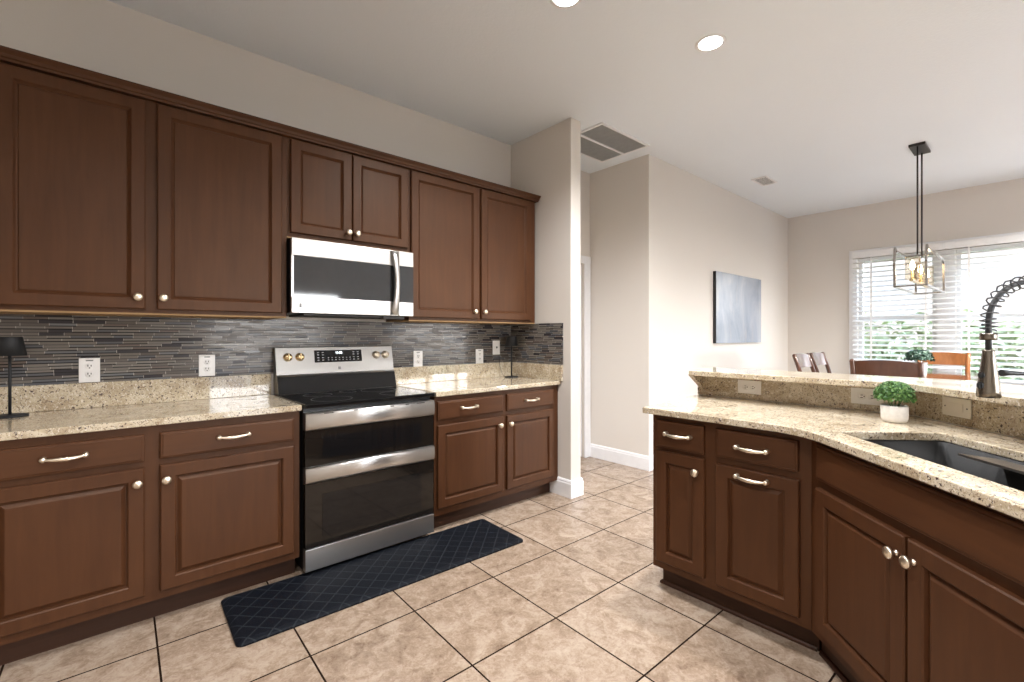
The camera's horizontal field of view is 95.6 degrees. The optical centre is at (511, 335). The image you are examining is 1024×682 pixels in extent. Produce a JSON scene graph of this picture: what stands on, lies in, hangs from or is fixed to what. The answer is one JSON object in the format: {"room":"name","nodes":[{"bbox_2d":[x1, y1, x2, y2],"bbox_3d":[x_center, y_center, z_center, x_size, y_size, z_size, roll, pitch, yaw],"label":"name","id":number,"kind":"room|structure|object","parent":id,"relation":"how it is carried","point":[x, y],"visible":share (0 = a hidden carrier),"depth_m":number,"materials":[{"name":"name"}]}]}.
{"room":"kitchen","nodes":[
{"label":"kitchen","id":0,"kind":"room"},
{"bbox_2d":[0,0,589,456],"bbox_3d":[-1.291,-0.223,3.171,5.740,2.995,0.150,0,0,-41],"label":"wall","id":1,"kind":"structure","parent":0,"point":[106,37],"depth_m":2.79,"materials":[{"name":"paint"}]},
{"bbox_2d":[0,374,270,413],"bbox_3d":[-1.947,0.298,2.481,1.204,0.126,0.020,0,0,-41],"label":"backsplash","id":2,"kind":"structure","parent":1,"relation":"attached to","point":[51,397],"depth_m":2.42,"materials":[{"name":"stone"}]},
{"bbox_2d":[0,61,286,319],"bbox_3d":[-1.816,-0.614,2.348,1.184,1.026,0.391,0,0,-41],"label":"upper cabinet","id":3,"kind":"object","parent":1,"relation":"attached to","point":[112,203],"visible":1,"depth_m":2.17,"materials":[{"name":"brown wood"}]},
{"bbox_2d":[0,45,540,202],"bbox_3d":[-1.073,-1.151,3.002,3.164,0.046,0.385,0,0,-41],"label":"crown molding","id":4,"kind":"structure","parent":3,"relation":"attached to","point":[8,55],"depth_m":2.40,"materials":[{"name":"brown wood"}]},
{"bbox_2d":[0,314,510,386],"bbox_3d":[-1.206,0.067,3.139,3.185,0.335,0.008,0,0,-41],"label":"backsplash","id":5,"kind":"structure","parent":1,"relation":"attached to","point":[127,348],"depth_m":2.61,"materials":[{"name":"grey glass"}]},
{"bbox_2d":[79,358,99,382],"bbox_3d":[-2.117,0.172,2.328,0.079,0.122,0.008,0,0,-41],"label":"wall outlet","id":6,"kind":"object","parent":5,"relation":"attached to","point":[89,368],"visible":1,"depth_m":2.33,"materials":[{"name":"white plastic"}]},
{"bbox_2d":[85,363,93,368],"bbox_3d":[-2.115,0.152,2.326,0.033,0.033,0.002,0,0,-41],"label":"receptacle","id":7,"kind":"object","parent":6,"relation":"attached to","point":[87,365],"depth_m":2.32,"materials":[{"name":"white plastic"}]},
{"bbox_2d":[85,371,93,376],"bbox_3d":[-2.115,0.192,2.326,0.033,0.033,0.002,0,0,-41],"label":"receptacle","id":8,"kind":"object","parent":6,"relation":"attached to","point":[87,373],"depth_m":2.32,"materials":[{"name":"white plastic"}]},
{"bbox_2d":[199,355,214,375],"bbox_3d":[-1.744,0.169,2.655,0.079,0.122,0.008,0,0,-41],"label":"wall outlet","id":9,"kind":"object","parent":5,"relation":"attached to","point":[206,362],"visible":1,"depth_m":2.65,"materials":[{"name":"white plastic"}]},
{"bbox_2d":[204,359,209,364],"bbox_3d":[-1.742,0.149,2.654,0.033,0.033,0.002,0,0,-41],"label":"receptacle","id":10,"kind":"object","parent":9,"relation":"attached to","point":[206,361],"depth_m":2.65,"materials":[{"name":"white plastic"}]},
{"bbox_2d":[204,366,209,371],"bbox_3d":[-1.742,0.189,2.654,0.033,0.033,0.002,0,0,-41],"label":"receptacle","id":11,"kind":"object","parent":9,"relation":"attached to","point":[206,368],"depth_m":2.65,"materials":[{"name":"white plastic"}]},
{"bbox_2d":[413,351,422,366],"bbox_3d":[-0.719,0.176,3.554,0.079,0.122,0.008,0,0,-41],"label":"wall outlet","id":12,"kind":"object","parent":5,"relation":"attached to","point":[417,355],"visible":1,"depth_m":3.55,"materials":[{"name":"white plastic"}]},
{"bbox_2d":[476,349,482,363],"bbox_3d":[-0.275,0.174,3.943,0.079,0.122,0.008,0,0,-41],"label":"wall outlet","id":13,"kind":"object","parent":5,"relation":"attached to","point":[479,352],"visible":1,"depth_m":3.94,"materials":[{"name":"white plastic"}]},
{"bbox_2d":[493,341,499,354],"bbox_3d":[-0.134,0.103,4.062,0.079,0.122,0.016,0,0,-41],"label":"light switch","id":14,"kind":"object","parent":5,"relation":"attached to","point":[496,344],"visible":1,"depth_m":4.06,"materials":[{"name":"white plastic"}]},
{"bbox_2d":[287,137,408,251],"bbox_3d":[-1.081,-0.842,2.992,0.769,0.570,0.391,0,0,-41],"label":"upper cabinet","id":15,"kind":"object","parent":1,"relation":"attached to","point":[335,196],"visible":0.94,"depth_m":2.83,"materials":[{"name":"brown wood"}]},
{"bbox_2d":[287,237,412,319],"bbox_3d":[-1.058,-0.329,2.968,0.760,0.440,0.441,0,0,-41],"label":"microwave","id":16,"kind":"object","parent":15,"relation":"attached to","point":[325,279],"visible":1,"depth_m":2.79,"materials":[{"name":"silver metal"}]},
{"bbox_2d":[394,362,510,384],"bbox_3d":[-0.443,0.298,3.800,1.164,0.126,0.020,0,0,-41],"label":"backsplash","id":17,"kind":"structure","parent":1,"relation":"attached to","point":[421,374],"depth_m":3.73,"materials":[{"name":"stone"}]},
{"bbox_2d":[386,169,534,324],"bbox_3d":[-0.347,-0.614,3.636,1.182,1.026,0.391,0,0,-41],"label":"upper cabinet","id":18,"kind":"object","parent":1,"relation":"attached to","point":[472,248],"visible":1,"depth_m":3.47,"materials":[{"name":"brown wood"}]},
{"bbox_2d":[581,264,581,455],"bbox_3d":[0.438,0.256,4.604,0.814,2.022,0.115,0,0,-41],"label":"door","id":19,"kind":"structure","parent":1,"relation":"in","point":[581,264],"depth_m":4.88,"materials":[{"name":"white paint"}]},
{"bbox_2d":[581,255,590,457],"bbox_3d":[0.456,0.221,4.589,0.986,2.108,0.019,0,0,-41],"label":"trim","id":20,"kind":"structure","parent":1,"relation":"attached to","point":[585,260],"depth_m":4.87,"materials":[{"name":"white paint"}]},
{"bbox_2d":[0,457,842,681],"bbox_3d":[2.173,1.335,2.012,9.420,0.120,6.460,0,0,-41],"label":"floor","id":21,"kind":"structure","parent":0,"point":[582,597],"depth_m":2.00,"materials":[{"name":"tile"}]},
{"bbox_2d":[0,411,298,665],"bbox_3d":[-1.735,0.834,2.251,1.180,0.882,0.639,0,0,-41],"label":"base cabinet","id":22,"kind":"object","parent":21,"relation":"on","point":[101,532],"visible":1,"depth_m":2.00,"materials":[{"name":"brown wood"}]},
{"bbox_2d":[0,394,301,440],"bbox_3d":[-1.752,0.376,2.258,1.204,0.030,0.611,0,0,-41],"label":"countertop","id":23,"kind":"structure","parent":22,"relation":"on","point":[83,420],"depth_m":2.13,"materials":[{"name":"stone"}]},
{"bbox_2d":[0,337,28,418],"bbox_3d":[-2.240,0.182,2.072,0.122,0.356,0.122,0,0,-41],"label":"table lamp","id":24,"kind":"object","parent":23,"relation":"on","point":[9,346],"visible":1,"depth_m":2.06,"materials":[{"name":"black metal"}]},
{"bbox_2d":[273,346,434,572],"bbox_3d":[-0.983,0.673,2.903,0.783,1.202,0.622,0,0,-41],"label":"range","id":25,"kind":"object","parent":21,"relation":"on","point":[366,456],"visible":0.98,"depth_m":2.70,"materials":[{"name":"silver metal"}]},
{"bbox_2d":[278,386,434,408],"bbox_3d":[-0.947,0.370,2.862,0.783,0.023,0.504,0,0,-41],"label":"cooktop","id":26,"kind":"object","parent":25,"relation":"in","point":[335,398],"depth_m":2.79,"materials":[{"name":"black glass"}]},
{"bbox_2d":[221,519,522,646],"bbox_3d":[-0.660,1.265,2.553,1.555,0.018,0.446,0,0,-40],"label":"kitchen mat","id":27,"kind":"object","parent":21,"relation":"on","point":[252,616],"visible":1,"depth_m":2.38,"materials":[{"name":"plastic"}]},
{"bbox_2d":[430,385,557,527],"bbox_3d":[-0.236,0.834,3.565,1.158,0.882,0.639,0,0,-41],"label":"base cabinet","id":28,"kind":"object","parent":21,"relation":"on","point":[494,449],"visible":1,"depth_m":3.29,"materials":[{"name":"brown wood"}]},
{"bbox_2d":[392,376,560,396],"bbox_3d":[-0.248,0.376,3.577,1.164,0.030,0.611,0,0,-41],"label":"countertop","id":29,"kind":"structure","parent":28,"relation":"on","point":[466,386],"depth_m":3.44,"materials":[{"name":"stone"}]},
{"bbox_2d":[499,336,517,377],"bbox_3d":[-0.018,0.182,4.060,0.126,0.356,0.161,0,0,-41],"label":"table lamp","id":30,"kind":"object","parent":29,"relation":"on","point":[511,341],"visible":1,"depth_m":4.01,"materials":[{"name":"black metal"}]},
{"bbox_2d":[653,414,821,651],"bbox_3d":[1.243,0.834,2.209,0.702,0.882,0.926,0,0,-41],"label":"base cabinet","id":31,"kind":"object","parent":21,"relation":"on","point":[732,505],"visible":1,"depth_m":2.04,"materials":[{"name":"brown wood"}]},
{"bbox_2d":[643,394,1023,520],"bbox_3d":[1.363,0.376,1.561,1.093,0.030,2.646,0,0,-10],"label":"countertop","id":32,"kind":"structure","parent":31,"relation":"on","point":[845,430],"depth_m":1.74,"materials":[{"name":"stone"}]},
{"bbox_2d":[873,381,916,422],"bbox_3d":[1.604,0.274,1.946,0.145,0.174,0.145,0,0,-41],"label":"potted plant","id":33,"kind":"object","parent":32,"relation":"on","point":[889,391],"visible":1,"depth_m":1.92,"materials":[{"name":"green plant"}]},
{"bbox_2d":[866,440,1023,491],"bbox_3d":[1.391,0.504,1.350,0.392,0.222,0.804,0,0,4],"label":"sink","id":34,"kind":"object","parent":32,"relation":"in","point":[1001,470],"visible":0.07,"depth_m":1.62,"materials":[{"name":"black"}]},
{"bbox_2d":[976,276,1023,397],"bbox_3d":[1.523,0.091,1.371,0.282,0.539,0.059,0,0,4],"label":"kitchen faucet","id":35,"kind":"object","parent":32,"relation":"on","point":[988,385],"visible":1,"depth_m":1.37,"materials":[{"name":"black metal"}]},
{"bbox_2d":[792,353,815,371],"bbox_3d":[3.042,0.725,4.403,0.428,1.101,0.598,0,0,-41],"label":"dining chair","id":36,"kind":"object","parent":21,"relation":"on","point":[800,360],"visible":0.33,"depth_m":4.62,"materials":[{"name":"brown wood"}]},
{"bbox_2d":[809,352,831,372],"bbox_3d":[3.410,0.725,4.726,0.428,1.101,0.598,0,0,-41],"label":"dining chair","id":37,"kind":"object","parent":21,"relation":"on","point":[817,358],"visible":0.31,"depth_m":4.95,"materials":[{"name":"brown wood"}]},
{"bbox_2d":[849,359,924,377],"bbox_3d":[2.898,0.725,3.537,0.598,1.101,0.428,0,0,-41],"label":"dining chair","id":38,"kind":"object","parent":21,"relation":"on","point":[864,367],"visible":0.23,"depth_m":3.33,"materials":[{"name":"brown wood"}]},
{"bbox_2d":[812,440,1023,681],"bbox_3d":[1.432,0.834,1.439,0.653,0.882,1.340,0,0,4],"label":"base cabinet","id":39,"kind":"object","parent":21,"relation":"on","point":[913,580],"visible":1,"depth_m":1.32,"materials":[{"name":"brown wood"}]},
{"bbox_2d":[916,352,970,371],"bbox_3d":[4.432,0.725,4.818,0.598,1.101,0.428,0,0,-41],"label":"dining chair","id":40,"kind":"object","parent":21,"relation":"on","point":[941,358],"visible":0.21,"depth_m":4.93,"materials":[{"name":"brown wood"}]},
{"bbox_2d":[925,371,999,380],"bbox_3d":[3.630,0.818,4.141,1.920,0.914,0.920,0,0,-41],"label":"dining table","id":41,"kind":"object","parent":21,"relation":"on","point":[930,374],"visible":0.02,"depth_m":4.22,"materials":[{"name":"brown wood"}]},
{"bbox_2d":[904,349,934,376],"bbox_3d":[3.601,0.240,4.106,0.216,0.240,0.206,0,0,-41],"label":"potted plant","id":42,"kind":"object","parent":41,"relation":"on","point":[920,355],"visible":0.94,"depth_m":4.06,"materials":[{"name":"green plant"}]},
{"bbox_2d":[511,117,580,479],"bbox_3d":[0.270,-0.223,3.961,0.118,2.995,0.720,0,0,-41],"label":"wall partition","id":43,"kind":"structure","parent":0,"point":[546,164],"depth_m":3.73,"materials":[{"name":"paint"}]},
{"bbox_2d":[511,323,562,364],"bbox_3d":[0.199,0.066,3.945,0.009,0.338,0.630,0,0,-41],"label":"backsplash","id":44,"kind":"structure","parent":43,"relation":"attached to","point":[542,343],"depth_m":3.91,"materials":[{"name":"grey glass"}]},
{"bbox_2d":[512,362,562,380],"bbox_3d":[0.198,0.298,3.938,0.020,0.126,0.616,0,0,-41],"label":"backsplash","id":45,"kind":"structure","parent":43,"relation":"attached to","point":[528,370],"depth_m":3.90,"materials":[{"name":"stone"}]},
{"bbox_2d":[550,477,583,498],"bbox_3d":[0.282,1.206,3.948,0.150,0.138,0.716,0,0,-41],"label":"baseboard","id":46,"kind":"structure","parent":43,"relation":"attached to","point":[571,489],"depth_m":3.69,"materials":[{"name":"white paint"}]},
{"bbox_2d":[107,0,1023,217],"bbox_3d":[2.173,-1.795,2.012,9.420,0.150,6.460,0,0,-41],"label":"ceiling","id":47,"kind":"structure","parent":0,"point":[825,100],"depth_m":3.04,"materials":[{"name":"paint"}]},
{"bbox_2d":[550,0,580,8],"bbox_3d":[0.274,-1.718,2.358,0.170,0.004,0.170,0,0,-41],"label":"recessed light","id":48,"kind":"object","parent":47,"relation":"in","point":[561,4],"visible":1,"depth_m":2.40,"materials":[{"name":"white"}]},
{"bbox_2d":[581,122,649,162],"bbox_3d":[0.806,-1.714,4.158,0.685,0.012,0.540,0,0,-41],"label":"ceiling vent","id":49,"kind":"object","parent":47,"relation":"in","point":[601,142],"visible":0.8,"depth_m":4.13,"materials":[{"name":"white metal"}]},
{"bbox_2d":[695,34,725,51],"bbox_3d":[1.166,-1.718,2.729,0.170,0.004,0.170,0,0,-41],"label":"recessed light","id":50,"kind":"object","parent":47,"relation":"in","point":[712,42],"visible":1,"depth_m":2.72,"materials":[{"name":"white paint"}]},
{"bbox_2d":[751,176,776,185],"bbox_3d":[2.794,-1.714,5.144,0.315,0.012,0.160,0,0,-41],"label":"ceiling vent","id":51,"kind":"object","parent":47,"relation":"in","point":[764,180],"visible":1,"depth_m":5.14,"materials":[{"name":"white metal"}]},
{"bbox_2d":[893,141,944,294],"bbox_3d":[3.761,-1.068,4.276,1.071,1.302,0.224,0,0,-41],"label":"pendant light","id":52,"kind":"object","parent":47,"relation":"hanging from","point":[920,148],"visible":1,"depth_m":4.21,"materials":[{"name":"brown metal"}]},
{"bbox_2d":[910,260,915,279],"bbox_3d":[3.455,-0.582,4.008,0.100,0.196,0.100,0,0,-41],"label":"bulb","id":53,"kind":"object","parent":52,"relation":"attached to","point":[912,265],"depth_m":4.00,"materials":[{"name":"clear glass"}]},
{"bbox_2d":[590,154,787,455],"bbox_3d":[2.432,-0.223,5.864,3.650,2.995,0.710,0,0,-41],"label":"wall","id":54,"kind":"structure","parent":0,"point":[660,231],"depth_m":4.76,"materials":[{"name":"paint"}]},
{"bbox_2d":[590,443,652,470],"bbox_3d":[2.432,1.206,5.853,3.666,0.138,0.726,0,0,-41],"label":"baseboard","id":55,"kind":"structure","parent":54,"relation":"attached to","point":[644,462],"depth_m":4.60,"materials":[{"name":"white paint"}]},
{"bbox_2d":[713,271,760,342],"bbox_3d":[2.759,-0.323,5.651,1.265,0.815,0.038,0,0,-41],"label":"painting","id":56,"kind":"object","parent":54,"relation":"attached to","point":[736,298],"visible":1,"depth_m":5.57,"materials":[{"name":"grey fabric"}]},
{"bbox_2d":[699,394,1021,438],"bbox_3d":[1.726,0.754,1.907,0.588,1.042,2.292,0,0,-15],"label":"wall","id":57,"kind":"structure","parent":0,"point":[699,394],"depth_m":2.12,"materials":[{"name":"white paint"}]},
{"bbox_2d":[698,376,914,415],"bbox_3d":[1.490,0.297,2.488,0.020,0.128,1.024,0,0,-41],"label":"backsplash","id":58,"kind":"structure","parent":57,"relation":"attached to","point":[835,396],"depth_m":2.46,"materials":[{"name":"stone"}]},
{"bbox_2d":[738,380,760,394],"bbox_3d":[1.344,0.291,2.631,0.008,0.076,0.127,0,0,-41],"label":"wall outlet","id":59,"kind":"object","parent":58,"relation":"attached to","point":[744,386],"visible":1,"depth_m":2.63,"materials":[{"name":"white plastic"}]},
{"bbox_2d":[851,388,883,405],"bbox_3d":[1.700,0.291,2.225,0.008,0.076,0.127,0,0,-41],"label":"wall outlet","id":60,"kind":"object","parent":58,"relation":"attached to","point":[858,395],"visible":0.8,"depth_m":2.23,"materials":[{"name":"white plastic"}]},
{"bbox_2d":[858,393,865,399],"bbox_3d":[1.685,0.291,2.239,0.002,0.033,0.033,0,0,-41],"label":"receptacle","id":61,"kind":"object","parent":60,"relation":"attached to","point":[861,396],"depth_m":2.24,"materials":[{"name":"white plastic"}]},
{"bbox_2d":[868,394,875,399],"bbox_3d":[1.712,0.291,2.209,0.002,0.033,0.033,0,0,-41],"label":"receptacle","id":62,"kind":"object","parent":60,"relation":"attached to","point":[870,396],"depth_m":2.21,"materials":[{"name":"white plastic"}]},
{"bbox_2d":[689,367,1023,406],"bbox_3d":[1.734,0.257,1.813,0.890,0.106,2.594,0,0,-15],"label":"countertop","id":63,"kind":"structure","parent":57,"relation":"on","point":[1013,395],"depth_m":2.17,"materials":[{"name":"stone"}]},
{"bbox_2d":[915,391,1023,438],"bbox_3d":[1.780,0.297,1.428,0.006,0.128,1.381,0,0,4],"label":"backsplash","id":64,"kind":"structure","parent":57,"relation":"attached to","point":[1004,419],"depth_m":1.78,"materials":[{"name":"stone"}]},
{"bbox_2d":[942,396,971,418],"bbox_3d":[1.801,0.290,1.884,0.009,0.076,0.130,0,0,4],"label":"wall switch","id":65,"kind":"object","parent":64,"relation":"attached to","point":[957,407],"visible":1,"depth_m":1.88,"materials":[{"name":"beige plastic"}]},
{"bbox_2d":[788,178,1023,385],"bbox_3d":[5.852,-0.223,4.846,0.150,2.995,5.570,0,0,-41],"label":"wall","id":66,"kind":"structure","parent":0,"point":[819,244],"depth_m":6.27,"materials":[{"name":"paint"}]},
{"bbox_2d":[859,252,936,370],"bbox_3d":[4.909,-0.245,5.929,0.070,1.560,0.779,0,0,-41],"label":"window","id":67,"kind":"structure","parent":66,"relation":"in","point":[899,256],"depth_m":5.92,"materials":[{"name":"white paint"}]},
{"bbox_2d":[852,242,945,368],"bbox_3d":[4.814,-0.295,5.819,0.071,1.604,0.901,0,0,-41],"label":"window blind","id":68,"kind":"object","parent":67,"relation":"attached to","point":[936,247],"visible":0.7,"depth_m":5.82,"materials":[{"name":"white plastic"}]},
{"bbox_2d":[849,231,1023,373],"bbox_3d":[5.147,-0.275,5.513,0.029,1.720,1.903,0,0,-41],"label":"trim","id":69,"kind":"structure","parent":66,"relation":"attached to","point":[851,275],"depth_m":5.55,"materials":[{"name":"white paint"}]},
{"bbox_2d":[956,243,1023,384],"bbox_3d":[5.529,-0.245,5.221,0.070,1.560,0.770,0,0,-41],"label":"window","id":70,"kind":"structure","parent":66,"relation":"in","point":[1017,245],"depth_m":5.43,"materials":[{"name":"white paint"}]},
{"bbox_2d":[945,234,1023,382],"bbox_3d":[5.408,-0.295,5.141,0.071,1.604,0.901,0,0,-41],"label":"window blind","id":71,"kind":"object","parent":70,"relation":"attached to","point":[1018,238],"visible":0.77,"depth_m":5.25,"materials":[{"name":"white plastic"}]},
{"bbox_3d":[14.161,1.415,12.419,22.330,0.120,40.000,0,0,-41],"label":"lawn","id":72,"kind":"structure","parent":0,"visible":0},
{"bbox_2d":[864,309,1023,379],"bbox_3d":[7.980,0.533,6.989,1.542,2.215,10.906,0,0,-41],"label":"hedge","id":73,"kind":"object","parent":72,"relation":"on","point":[963,321],"visible":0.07,"depth_m":7.60,"materials":[{"name":"green plant"}]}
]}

